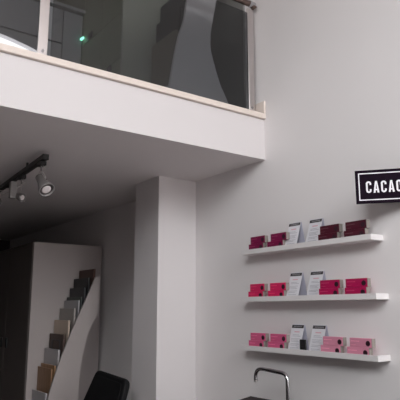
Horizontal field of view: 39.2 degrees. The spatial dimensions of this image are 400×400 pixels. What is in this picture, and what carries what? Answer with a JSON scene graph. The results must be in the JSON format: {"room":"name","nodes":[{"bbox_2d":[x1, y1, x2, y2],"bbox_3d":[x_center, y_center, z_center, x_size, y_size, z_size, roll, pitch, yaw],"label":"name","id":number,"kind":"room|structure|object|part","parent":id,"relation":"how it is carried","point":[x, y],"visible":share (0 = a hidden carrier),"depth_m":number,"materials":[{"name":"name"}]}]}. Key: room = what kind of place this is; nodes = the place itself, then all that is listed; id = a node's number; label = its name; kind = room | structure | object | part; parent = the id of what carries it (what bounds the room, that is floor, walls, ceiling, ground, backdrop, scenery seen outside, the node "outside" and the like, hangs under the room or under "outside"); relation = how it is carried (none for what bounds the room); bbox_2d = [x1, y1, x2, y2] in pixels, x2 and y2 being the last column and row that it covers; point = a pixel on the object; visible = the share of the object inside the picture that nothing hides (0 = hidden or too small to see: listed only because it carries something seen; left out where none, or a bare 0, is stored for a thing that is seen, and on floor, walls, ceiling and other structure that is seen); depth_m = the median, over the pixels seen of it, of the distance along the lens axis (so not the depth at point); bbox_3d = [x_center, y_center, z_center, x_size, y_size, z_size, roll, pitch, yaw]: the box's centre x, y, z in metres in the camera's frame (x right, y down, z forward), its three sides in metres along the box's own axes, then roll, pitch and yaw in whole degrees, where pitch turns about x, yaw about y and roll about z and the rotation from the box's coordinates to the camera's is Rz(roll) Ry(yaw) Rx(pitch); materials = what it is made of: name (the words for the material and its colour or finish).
{"room":"food shop","nodes":[
{"label":"food shop","id":0,"kind":"room"},
{"bbox_2d":[0,240,9,250],"bbox_3d":[-4.821,0.169,7.354,5.000,5.500,0.200,8,-14,-35],"label":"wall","id":1,"kind":"structure","parent":0,"point":[4,244],"depth_m":8.49,"materials":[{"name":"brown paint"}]},
{"bbox_2d":[0,106,262,239],"bbox_3d":[-3.091,-0.235,4.971,4.600,0.295,5.743,8,-14,-35],"label":"ceiling","id":2,"kind":"structure","parent":0,"point":[92,169],"depth_m":4.06,"materials":[{"name":"paint"}]},
{"bbox_2d":[0,34,36,51],"bbox_3d":[-1.531,-0.897,2.902,1.425,0.202,0.108,8,-14,-35],"label":"light","id":3,"kind":"object","parent":2,"relation":"on","point":[4,39],"visible":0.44,"depth_m":3.18,"materials":[{"name":"white"}]},
{"bbox_2d":[0,154,48,191],"bbox_3d":[-1.808,-0.065,4.883,0.042,0.072,2.928,7,-13,-32],"label":"track rail","id":4,"kind":"object","parent":2,"relation":"attached to","point":[44,157],"visible":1,"depth_m":4.00,"materials":[{"name":"black metal"}]},
{"bbox_2d":[0,183,8,204],"bbox_3d":[-1.502,-0.039,4.277,0.135,0.211,0.240,-6,-13,29],"label":"track spotlight","id":5,"kind":"object","parent":4,"relation":"hanging from","point":[7,185],"visible":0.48,"depth_m":4.33,"materials":[{"name":"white metal"}]},
{"bbox_2d":[8,175,26,201],"bbox_3d":[-1.312,-0.083,4.038,0.121,0.218,0.175,8,-14,-35],"label":"track spotlight","id":6,"kind":"object","parent":4,"relation":"hanging from","point":[13,194],"visible":1,"depth_m":3.99,"materials":[{"name":"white metal"}]},
{"bbox_3d":[-1.298,-0.019,4.000,0.118,0.079,0.064,-6,-13,29],"label":"lamp shade","id":7,"kind":"part","parent":6,"relation":"part of","materials":[{"name":"grey metal"}]},
{"bbox_2d":[35,161,54,196],"bbox_3d":[-1.019,-0.139,3.690,0.106,0.242,0.169,8,-14,-35],"label":"track spotlight","id":8,"kind":"object","parent":4,"relation":"hanging from","point":[46,188],"visible":1,"depth_m":3.66,"materials":[{"name":"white metal"}]},
{"bbox_3d":[-1.016,-0.099,3.677,0.106,0.160,0.157,8,-14,-35],"label":"lamp shade","id":9,"kind":"part","parent":8,"relation":"part of","materials":[{"name":"grey metal"}]},
{"bbox_3d":[-0.997,-0.068,3.643,0.061,0.046,0.048,8,-14,-35],"label":"bulb","id":10,"kind":"part","parent":8,"relation":"part of","materials":[{"name":"white glass"}]},
{"bbox_2d":[0,0,84,63],"bbox_3d":[-2.689,-1.222,3.899,3.787,1.220,0.530,8,-14,-35],"label":"cabinet","id":11,"kind":"object","parent":2,"relation":"on","point":[19,19],"visible":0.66,"depth_m":4.69,"materials":[{"name":"black"}]},
{"bbox_3d":[-1.528,-0.961,4.412,0.872,0.815,0.018,8,-14,-35],"label":"drawer","id":12,"kind":"part","parent":11,"relation":"part of","materials":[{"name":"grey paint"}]},
{"bbox_3d":[-1.528,-1.522,4.522,0.872,0.303,0.018,8,-14,-35],"label":"door","id":13,"kind":"part","parent":11,"relation":"part of","materials":[{"name":"grey paint"}]},
{"bbox_2d":[57,0,168,82],"bbox_3d":[-0.760,-1.438,5.034,0.608,2.080,1.432,8,-14,-35],"label":"wall","id":14,"kind":"structure","parent":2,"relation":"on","point":[119,36],"depth_m":4.38,"materials":[{"name":"black paint"}]},
{"bbox_3d":[-1.203,-1.841,5.240,0.018,1.149,0.694,8,-14,-35],"label":"door","id":15,"kind":"part","parent":14,"relation":"part of","materials":[{"name":"grey paint"}]},
{"bbox_3d":[-1.203,-1.090,5.093,0.018,0.369,0.694,8,-14,-35],"label":"door","id":16,"kind":"part","parent":14,"relation":"part of","materials":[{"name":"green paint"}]},
{"bbox_3d":[-0.888,-1.175,4.662,0.018,0.369,0.374,8,-14,-35],"label":"door","id":17,"kind":"part","parent":14,"relation":"part of","materials":[{"name":"green paint"}]},
{"bbox_3d":[-0.888,-1.926,4.809,0.018,1.149,0.374,8,-14,-35],"label":"door","id":18,"kind":"part","parent":14,"relation":"part of","materials":[{"name":"green paint"}]},
{"bbox_3d":[-0.683,-1.230,4.381,0.018,0.369,0.318,8,-14,-35],"label":"door","id":19,"kind":"part","parent":14,"relation":"part of","materials":[{"name":"green paint"}]},
{"bbox_3d":[-0.683,-1.981,4.528,0.018,1.149,0.318,8,-14,-35],"label":"door","id":20,"kind":"part","parent":14,"relation":"part of","materials":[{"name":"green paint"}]},
{"bbox_3d":[-0.683,-0.810,4.299,0.018,0.475,0.318,8,-14,-35],"label":"door","id":21,"kind":"part","parent":14,"relation":"part of","materials":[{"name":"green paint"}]},
{"bbox_3d":[-0.346,-1.548,4.473,0.600,2.080,0.020,8,-14,-35],"label":"panel","id":22,"kind":"part","parent":14,"relation":"part of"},
{"bbox_2d":[0,52,264,159],"bbox_3d":[-1.416,-0.684,2.674,4.600,0.293,0.012,8,-14,-35],"label":"mezzanine","id":23,"kind":"object","parent":2,"relation":"attached to","point":[27,85],"visible":1,"depth_m":3.34,"materials":[{"name":"paint"}]},
{"bbox_2d":[166,0,227,103],"bbox_3d":[-0.085,-1.215,4.280,0.585,1.356,0.352,8,-14,-35],"label":"rack","id":24,"kind":"object","parent":2,"relation":"on","point":[193,71],"visible":0.73,"depth_m":4.08,"materials":[{"name":"white"}]},
{"bbox_2d":[151,29,177,86],"bbox_3d":[-0.263,-1.008,4.140,0.025,0.400,0.333,8,-14,-35],"label":"board","id":25,"kind":"object","parent":24,"relation":"on","point":[163,50],"visible":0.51,"depth_m":4.13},
{"bbox_2d":[156,7,182,42],"bbox_3d":[-0.233,-1.189,4.197,0.025,0.400,0.333,8,-14,-35],"label":"board","id":26,"kind":"object","parent":24,"relation":"on","point":[172,22],"visible":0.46,"depth_m":4.19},
{"bbox_2d":[160,0,185,21],"bbox_3d":[-0.204,-1.343,4.248,0.025,0.400,0.333,8,-14,-35],"label":"board","id":27,"kind":"object","parent":24,"relation":"on","point":[170,6],"visible":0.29,"depth_m":4.28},
{"bbox_2d":[210,0,245,107],"bbox_3d":[0.197,-1.374,4.521,0.021,1.762,0.485,8,-14,-35],"label":"wall panel","id":28,"kind":"object","parent":2,"relation":"on","point":[227,42],"visible":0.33,"depth_m":4.40,"materials":[{"name":"grey"}]},
{"bbox_2d":[131,176,195,399],"bbox_3d":[-0.286,1.104,4.431,0.354,2.540,0.370,8,-14,-35],"label":"pillar","id":29,"kind":"structure","parent":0,"point":[164,301],"depth_m":4.37,"materials":[{"name":"paint"}]},
{"bbox_2d":[10,0,399,399],"bbox_3d":[0.624,-0.501,3.937,0.200,5.500,11.800,8,-14,-35],"label":"wall","id":30,"kind":"structure","parent":0,"point":[327,72],"depth_m":3.68,"materials":[{"name":"paint"}]},
{"bbox_2d":[0,43,265,119],"bbox_3d":[-1.444,-0.889,2.754,4.599,0.134,0.152,8,-14,-35],"label":"trim","id":31,"kind":"structure","parent":30,"relation":"attached to","point":[260,110],"depth_m":3.37,"materials":[{"name":"beige wood"}]},
{"bbox_2d":[37,0,256,110],"bbox_3d":[-1.438,-1.300,2.841,4.576,0.893,0.048,8,-14,-35],"label":"glass railing","id":32,"kind":"object","parent":31,"relation":"on","point":[44,8],"visible":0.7,"depth_m":4.05,"materials":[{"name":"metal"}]},
{"bbox_3d":[-0.887,-1.190,3.221,0.056,0.824,0.016,8,-14,-35],"label":"post","id":33,"kind":"part","parent":32,"relation":"part of","materials":[{"name":"metal"}]},
{"bbox_3d":[-1.438,-1.705,2.920,4.576,0.063,0.044,8,-14,-35],"label":"handrail","id":34,"kind":"part","parent":32,"relation":"part of","materials":[{"name":"silver metal"}]},
{"bbox_3d":[0.371,-1.017,4.104,0.056,0.824,0.016,8,-14,-35],"label":"post","id":35,"kind":"part","parent":32,"relation":"part of","materials":[{"name":"metal"}]},
{"bbox_2d":[241,234,382,255],"bbox_3d":[0.643,0.287,3.487,0.104,0.031,1.095,8,-14,-35],"label":"wall shelf","id":36,"kind":"object","parent":30,"relation":"attached to","point":[364,238],"visible":1,"depth_m":3.36,"materials":[{"name":"white paint"}]},
{"bbox_2d":[249,243,266,248],"bbox_3d":[0.389,0.320,3.794,0.030,0.048,0.149,8,-14,-35],"label":"box","id":37,"kind":"object","parent":36,"relation":"on","point":[258,245],"visible":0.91,"depth_m":3.78,"materials":[{"name":"pink"}]},
{"bbox_2d":[251,235,267,243],"bbox_3d":[0.401,0.270,3.791,0.030,0.048,0.149,8,-13,-34],"label":"box","id":38,"kind":"object","parent":37,"relation":"on","point":[259,239],"visible":0.95,"depth_m":3.77,"materials":[{"name":"pink"}]},
{"bbox_2d":[267,240,285,246],"bbox_3d":[0.498,0.291,3.645,0.030,0.048,0.149,8,-14,-35],"label":"box","id":39,"kind":"object","parent":36,"relation":"on","point":[279,242],"visible":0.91,"depth_m":3.63,"materials":[{"name":"pink"}]},
{"bbox_2d":[271,232,289,240],"bbox_3d":[0.518,0.239,3.631,0.030,0.048,0.149,8,-13,-34],"label":"box","id":40,"kind":"object","parent":39,"relation":"on","point":[284,235],"visible":0.94,"depth_m":3.60,"materials":[{"name":"pink"}]},
{"bbox_2d":[285,222,304,244],"bbox_3d":[0.603,0.220,3.571,0.075,0.158,0.114,8,-14,-35],"label":"leaflet","id":41,"kind":"object","parent":36,"relation":"on","point":[295,229],"visible":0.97,"depth_m":3.56,"materials":[{"name":"paper"}]},
{"bbox_2d":[306,218,324,241],"bbox_3d":[0.709,0.192,3.426,0.075,0.158,0.114,8,-14,-35],"label":"leaflet","id":42,"kind":"object","parent":36,"relation":"on","point":[314,225],"visible":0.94,"depth_m":3.42,"materials":[{"name":"grey paper"}]},
{"bbox_2d":[318,232,340,239],"bbox_3d":[0.758,0.221,3.288,0.030,0.048,0.149,8,-14,-35],"label":"box","id":43,"kind":"object","parent":36,"relation":"on","point":[336,234],"visible":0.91,"depth_m":3.27,"materials":[{"name":"red cardboard"}]},
{"bbox_2d":[320,224,342,233],"bbox_3d":[0.768,0.171,3.287,0.030,0.048,0.149,8,-14,-35],"label":"box","id":44,"kind":"object","parent":43,"relation":"on","point":[333,228],"visible":0.97,"depth_m":3.27,"materials":[{"name":"red cardboard"}]},
{"bbox_2d":[344,228,368,236],"bbox_3d":[0.872,0.190,3.133,0.030,0.048,0.149,8,-14,-35],"label":"box","id":45,"kind":"object","parent":36,"relation":"on","point":[364,230],"visible":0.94,"depth_m":3.12,"materials":[{"name":"red cardboard"}]},
{"bbox_2d":[345,219,369,230],"bbox_3d":[0.880,0.141,3.134,0.030,0.048,0.149,8,-13,-34],"label":"box","id":46,"kind":"object","parent":45,"relation":"on","point":[360,224],"visible":0.94,"depth_m":3.12,"materials":[{"name":"red cardboard"}]},
{"bbox_2d":[240,293,388,301],"bbox_3d":[0.644,0.599,3.425,0.104,0.031,1.117,8,-14,-35],"label":"wall shelf","id":47,"kind":"object","parent":30,"relation":"attached to","point":[368,296],"visible":1,"depth_m":3.28,"materials":[{"name":"white paint"}]},
{"bbox_2d":[248,291,265,296],"bbox_3d":[0.381,0.634,3.743,0.030,0.048,0.149,8,-14,-35],"label":"box","id":48,"kind":"object","parent":47,"relation":"on","point":[254,293],"visible":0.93,"depth_m":3.72,"materials":[{"name":"red"}]},
{"bbox_2d":[250,284,267,291],"bbox_3d":[0.392,0.584,3.741,0.030,0.048,0.149,8,-13,-34],"label":"box","id":49,"kind":"object","parent":48,"relation":"on","point":[253,287],"visible":0.95,"depth_m":3.72,"materials":[{"name":"red"}]},
{"bbox_2d":[268,290,286,295],"bbox_3d":[0.495,0.604,3.587,0.030,0.048,0.149,8,-14,-35],"label":"box","id":50,"kind":"object","parent":47,"relation":"on","point":[279,292],"visible":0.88,"depth_m":3.56,"materials":[{"name":"red"}]},
{"bbox_2d":[270,282,288,290],"bbox_3d":[0.508,0.553,3.583,0.030,0.048,0.149,8,-14,-35],"label":"box","id":51,"kind":"object","parent":50,"relation":"on","point":[273,286],"visible":1,"depth_m":3.56,"materials":[{"name":"red"}]},
{"bbox_2d":[286,272,306,295],"bbox_3d":[0.603,0.532,3.510,0.075,0.158,0.114,8,-14,-35],"label":"leaflet","id":52,"kind":"object","parent":47,"relation":"on","point":[297,286],"visible":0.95,"depth_m":3.50,"materials":[{"name":"grey paper"}]},
{"bbox_2d":[307,271,325,294],"bbox_3d":[0.704,0.505,3.371,0.075,0.158,0.114,8,-14,-35],"label":"leaflet","id":53,"kind":"object","parent":47,"relation":"on","point":[316,276],"visible":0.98,"depth_m":3.37,"materials":[{"name":"grey paper"}]},
{"bbox_2d":[319,288,341,294],"bbox_3d":[0.752,0.535,3.235,0.030,0.048,0.149,8,-14,-35],"label":"box","id":54,"kind":"object","parent":47,"relation":"on","point":[329,291],"visible":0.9,"depth_m":3.22,"materials":[{"name":"pink"}]},
{"bbox_2d":[320,279,343,288],"bbox_3d":[0.759,0.486,3.239,0.030,0.048,0.149,8,-14,-36],"label":"box","id":55,"kind":"object","parent":54,"relation":"on","point":[324,284],"visible":0.99,"depth_m":3.22,"materials":[{"name":"pink"}]},
{"bbox_2d":[345,287,369,293],"bbox_3d":[0.864,0.504,3.082,0.030,0.048,0.149,8,-14,-35],"label":"box","id":56,"kind":"object","parent":47,"relation":"on","point":[355,290],"visible":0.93,"depth_m":3.06,"materials":[{"name":"pink"}]},
{"bbox_2d":[345,278,370,287],"bbox_3d":[0.870,0.456,3.087,0.030,0.048,0.149,8,-14,-36],"label":"box","id":57,"kind":"object","parent":56,"relation":"on","point":[357,282],"visible":0.99,"depth_m":3.07,"materials":[{"name":"pink"}]},
{"bbox_2d":[240,345,390,361],"bbox_3d":[0.638,0.914,3.372,0.104,0.031,1.115,8,-14,-35],"label":"wall shelf","id":58,"kind":"object","parent":30,"relation":"attached to","point":[381,358],"visible":0.95,"depth_m":3.21,"materials":[{"name":"white paint"}]},
{"bbox_2d":[249,340,266,346],"bbox_3d":[0.379,0.948,3.685,0.030,0.048,0.149,8,-14,-35],"label":"box","id":59,"kind":"object","parent":58,"relation":"on","point":[251,342],"visible":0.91,"depth_m":3.66,"materials":[{"name":"pink cardboard"}]},
{"bbox_2d":[251,333,268,340],"bbox_3d":[0.391,0.898,3.681,0.030,0.048,0.149,8,-14,-35],"label":"box","id":60,"kind":"object","parent":59,"relation":"on","point":[254,336],"visible":1,"depth_m":3.66,"materials":[{"name":"pink cardboard"}]},
{"bbox_2d":[268,341,287,348],"bbox_3d":[0.490,0.918,3.533,0.030,0.048,0.149,8,-14,-35],"label":"box","id":61,"kind":"object","parent":58,"relation":"on","point":[270,343],"visible":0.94,"depth_m":3.51,"materials":[{"name":"pink cardboard"}]},
{"bbox_2d":[270,334,289,341],"bbox_3d":[0.503,0.868,3.528,0.030,0.048,0.149,8,-13,-34],"label":"box","id":62,"kind":"object","parent":61,"relation":"on","point":[273,337],"visible":1,"depth_m":3.51,"materials":[{"name":"pink cardboard"}]},
{"bbox_2d":[288,324,308,349],"bbox_3d":[0.603,0.846,3.448,0.075,0.158,0.114,8,-14,-35],"label":"leaflet","id":63,"kind":"object","parent":58,"relation":"on","point":[298,331],"visible":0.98,"depth_m":3.44,"materials":[{"name":"grey paper"}]},
{"bbox_2d":[300,339,306,349],"bbox_3d":[0.615,0.870,3.348,0.012,0.072,0.046,8,-14,-35],"label":"box","id":64,"kind":"object","parent":58,"relation":"on","point":[303,346],"visible":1,"depth_m":3.34,"materials":[{"name":"black cardboard"}]},
{"bbox_2d":[309,325,328,350],"bbox_3d":[0.705,0.818,3.309,0.075,0.158,0.114,8,-14,-35],"label":"leaflet","id":65,"kind":"object","parent":58,"relation":"on","point":[318,331],"visible":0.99,"depth_m":3.31,"materials":[{"name":"grey paper"}]},
{"bbox_2d":[321,345,343,352],"bbox_3d":[0.749,0.848,3.178,0.030,0.048,0.149,8,-14,-35],"label":"box","id":66,"kind":"object","parent":58,"relation":"on","point":[327,348],"visible":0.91,"depth_m":3.16,"materials":[{"name":"pink cardboard"}]},
{"bbox_2d":[323,336,346,345],"bbox_3d":[0.761,0.798,3.174,0.030,0.048,0.149,8,-14,-35],"label":"box","id":67,"kind":"object","parent":66,"relation":"on","point":[327,340],"visible":1,"depth_m":3.15,"materials":[{"name":"pink cardboard"}]},
{"bbox_2d":[347,346,372,354],"bbox_3d":[0.861,0.818,3.024,0.030,0.048,0.149,8,-14,-35],"label":"box","id":68,"kind":"object","parent":58,"relation":"on","point":[352,350],"visible":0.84,"depth_m":3.01,"materials":[{"name":"pink cardboard"}]},
{"bbox_2d":[350,338,375,347],"bbox_3d":[0.874,0.768,3.020,0.030,0.048,0.149,8,-13,-34],"label":"box","id":69,"kind":"object","parent":68,"relation":"on","point":[354,342],"visible":1,"depth_m":3.00,"materials":[{"name":"pink cardboard"}]},
{"bbox_2d":[355,168,399,203],"bbox_3d":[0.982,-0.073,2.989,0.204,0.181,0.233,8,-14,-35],"label":"sign","id":70,"kind":"object","parent":30,"relation":"attached to","point":[381,185],"visible":1,"depth_m":2.99,"materials":[{"name":"black"}]},
{"bbox_3d":[-0.018,1.650,0.227,5.000,0.150,7.700,8,-14,-35],"label":"floor","id":71,"kind":"structure","parent":0,"visible":0},
{"bbox_2d":[84,371,129,399],"bbox_3d":[-0.932,1.799,4.048,0.672,1.024,0.692,8,-14,-35],"label":"lounge chair","id":72,"kind":"object","parent":71,"relation":"on","point":[104,385],"visible":1,"depth_m":4.24,"materials":[{"name":"black leather"}]},
{"bbox_2d":[85,376,120,399],"bbox_3d":[-0.761,1.549,4.212,0.149,0.405,0.595,8,-14,-35],"label":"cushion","id":73,"kind":"object","parent":72,"relation":"on","point":[101,387],"depth_m":4.26,"materials":[{"name":"black leather"}]},
{"bbox_2d":[240,396,268,399],"bbox_3d":[0.668,1.585,2.707,0.659,0.927,2.039,8,-14,-35],"label":"countertop","id":74,"kind":"structure","parent":71,"relation":"on","point":[249,397],"depth_m":3.69,"materials":[{"name":"metal"}]},
{"bbox_2d":[254,367,289,399],"bbox_3d":[0.435,1.105,3.278,0.052,0.235,0.353,8,-14,-35],"label":"tap","id":75,"kind":"object","parent":74,"relation":"on","point":[258,369],"visible":1,"depth_m":3.26,"materials":[{"name":"silver metal"}]},
{"bbox_3d":[-3.569,2.604,5.094,5.000,0.150,4.500,8,-14,-35],"label":"floor","id":76,"kind":"structure","parent":0,"visible":0},
{"bbox_2d":[0,242,101,399],"bbox_3d":[-2.209,1.738,6.661,0.732,2.147,3.055,8,-14,-35],"label":"closet","id":77,"kind":"object","parent":76,"relation":"on","point":[36,278],"visible":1,"depth_m":5.54,"materials":[{"name":"grey metal"}]},
{"bbox_3d":[-2.236,1.606,6.122,0.018,2.046,0.699,8,-14,-35],"label":"door","id":78,"kind":"part","parent":77,"relation":"part of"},
{"bbox_3d":[-2.219,0.700,6.890,0.720,0.020,3.003,8,-14,-35],"label":"panel","id":79,"kind":"part","parent":77,"relation":"part of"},
{"bbox_3d":[-1.831,1.497,5.567,0.018,2.046,0.679,8,-14,-35],"label":"door","id":80,"kind":"part","parent":77,"relation":"part of","materials":[{"name":"black wood"}]},
{"bbox_2d":[47,277,99,399],"bbox_3d":[-1.282,1.613,5.145,0.556,1.809,0.352,8,-14,-35],"label":"rack","id":81,"kind":"object","parent":76,"relation":"on","point":[65,382],"visible":0.82,"depth_m":5.07,"materials":[{"name":"white wood"}]},
{"bbox_2d":[32,389,46,399],"bbox_3d":[-1.448,1.850,5.042,0.018,0.250,0.340,8,-14,-35],"label":"board","id":82,"kind":"object","parent":81,"relation":"on","point":[36,395],"visible":1,"depth_m":5.05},
{"bbox_2d":[37,366,52,396],"bbox_3d":[-1.415,1.654,5.104,0.013,0.250,0.340,8,-14,-35],"label":"board","id":83,"kind":"object","parent":81,"relation":"on","point":[44,377],"visible":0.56,"depth_m":5.09,"materials":[{"name":"beige wood"}]},
{"bbox_2d":[41,363,55,379],"bbox_3d":[-1.393,1.644,5.122,0.013,0.278,0.340,8,-14,-35],"label":"board","id":84,"kind":"object","parent":81,"relation":"on","point":[53,367],"visible":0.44,"depth_m":5.07,"materials":[{"name":"beige wood"}]},
{"bbox_2d":[44,348,59,367],"bbox_3d":[-1.368,1.500,5.168,0.018,0.250,0.340,8,-14,-35],"label":"board","id":85,"kind":"object","parent":81,"relation":"on","point":[51,356],"visible":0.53,"depth_m":5.15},
{"bbox_2d":[49,333,64,356],"bbox_3d":[-1.334,1.374,5.218,0.022,0.250,0.340,8,-14,-35],"label":"board","id":86,"kind":"object","parent":81,"relation":"on","point":[57,341],"visible":0.54,"depth_m":5.19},
{"bbox_2d":[54,320,69,343],"bbox_3d":[-1.300,1.256,5.266,0.018,0.250,0.340,8,-14,-35],"label":"board","id":87,"kind":"object","parent":81,"relation":"on","point":[60,326],"visible":0.56,"depth_m":5.23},
{"bbox_2d":[60,308,75,331],"bbox_3d":[-1.259,1.154,5.316,0.018,0.250,0.340,8,-14,-35],"label":"board","id":88,"kind":"object","parent":81,"relation":"on","point":[65,313],"visible":0.47,"depth_m":5.27,"materials":[{"name":"grey"}]},
{"bbox_2d":[64,300,79,319],"bbox_3d":[-1.228,1.085,5.352,0.013,0.250,0.340,8,-14,-35],"label":"board","id":89,"kind":"object","parent":81,"relation":"on","point":[73,303],"visible":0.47,"depth_m":5.31,"materials":[{"name":"grey"}]},
{"bbox_2d":[67,297,81,311],"bbox_3d":[-1.208,1.073,5.369,0.013,0.282,0.340,8,-14,-35],"label":"board","id":90,"kind":"object","parent":81,"relation":"on","point":[68,298],"visible":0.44,"depth_m":5.32,"materials":[{"name":"black"}]},
{"bbox_2d":[70,287,85,304],"bbox_3d":[-1.184,0.974,5.406,0.018,0.250,0.340,8,-14,-35],"label":"board","id":91,"kind":"object","parent":81,"relation":"on","point":[74,292],"visible":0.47,"depth_m":5.37,"materials":[{"name":"black"}]},
{"bbox_2d":[74,278,89,297],"bbox_3d":[-1.153,0.888,5.446,0.018,0.250,0.340,8,-14,-35],"label":"board","id":92,"kind":"object","parent":81,"relation":"on","point":[83,282],"visible":0.48,"depth_m":5.41,"materials":[{"name":"black"}]},
{"bbox_2d":[79,269,95,286],"bbox_3d":[-1.108,0.809,5.494,0.018,0.250,0.340,8,-14,-35],"label":"board","id":93,"kind":"object","parent":81,"relation":"on","point":[90,273],"visible":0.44,"depth_m":5.46,"materials":[{"name":"brown wood"}]}
]}

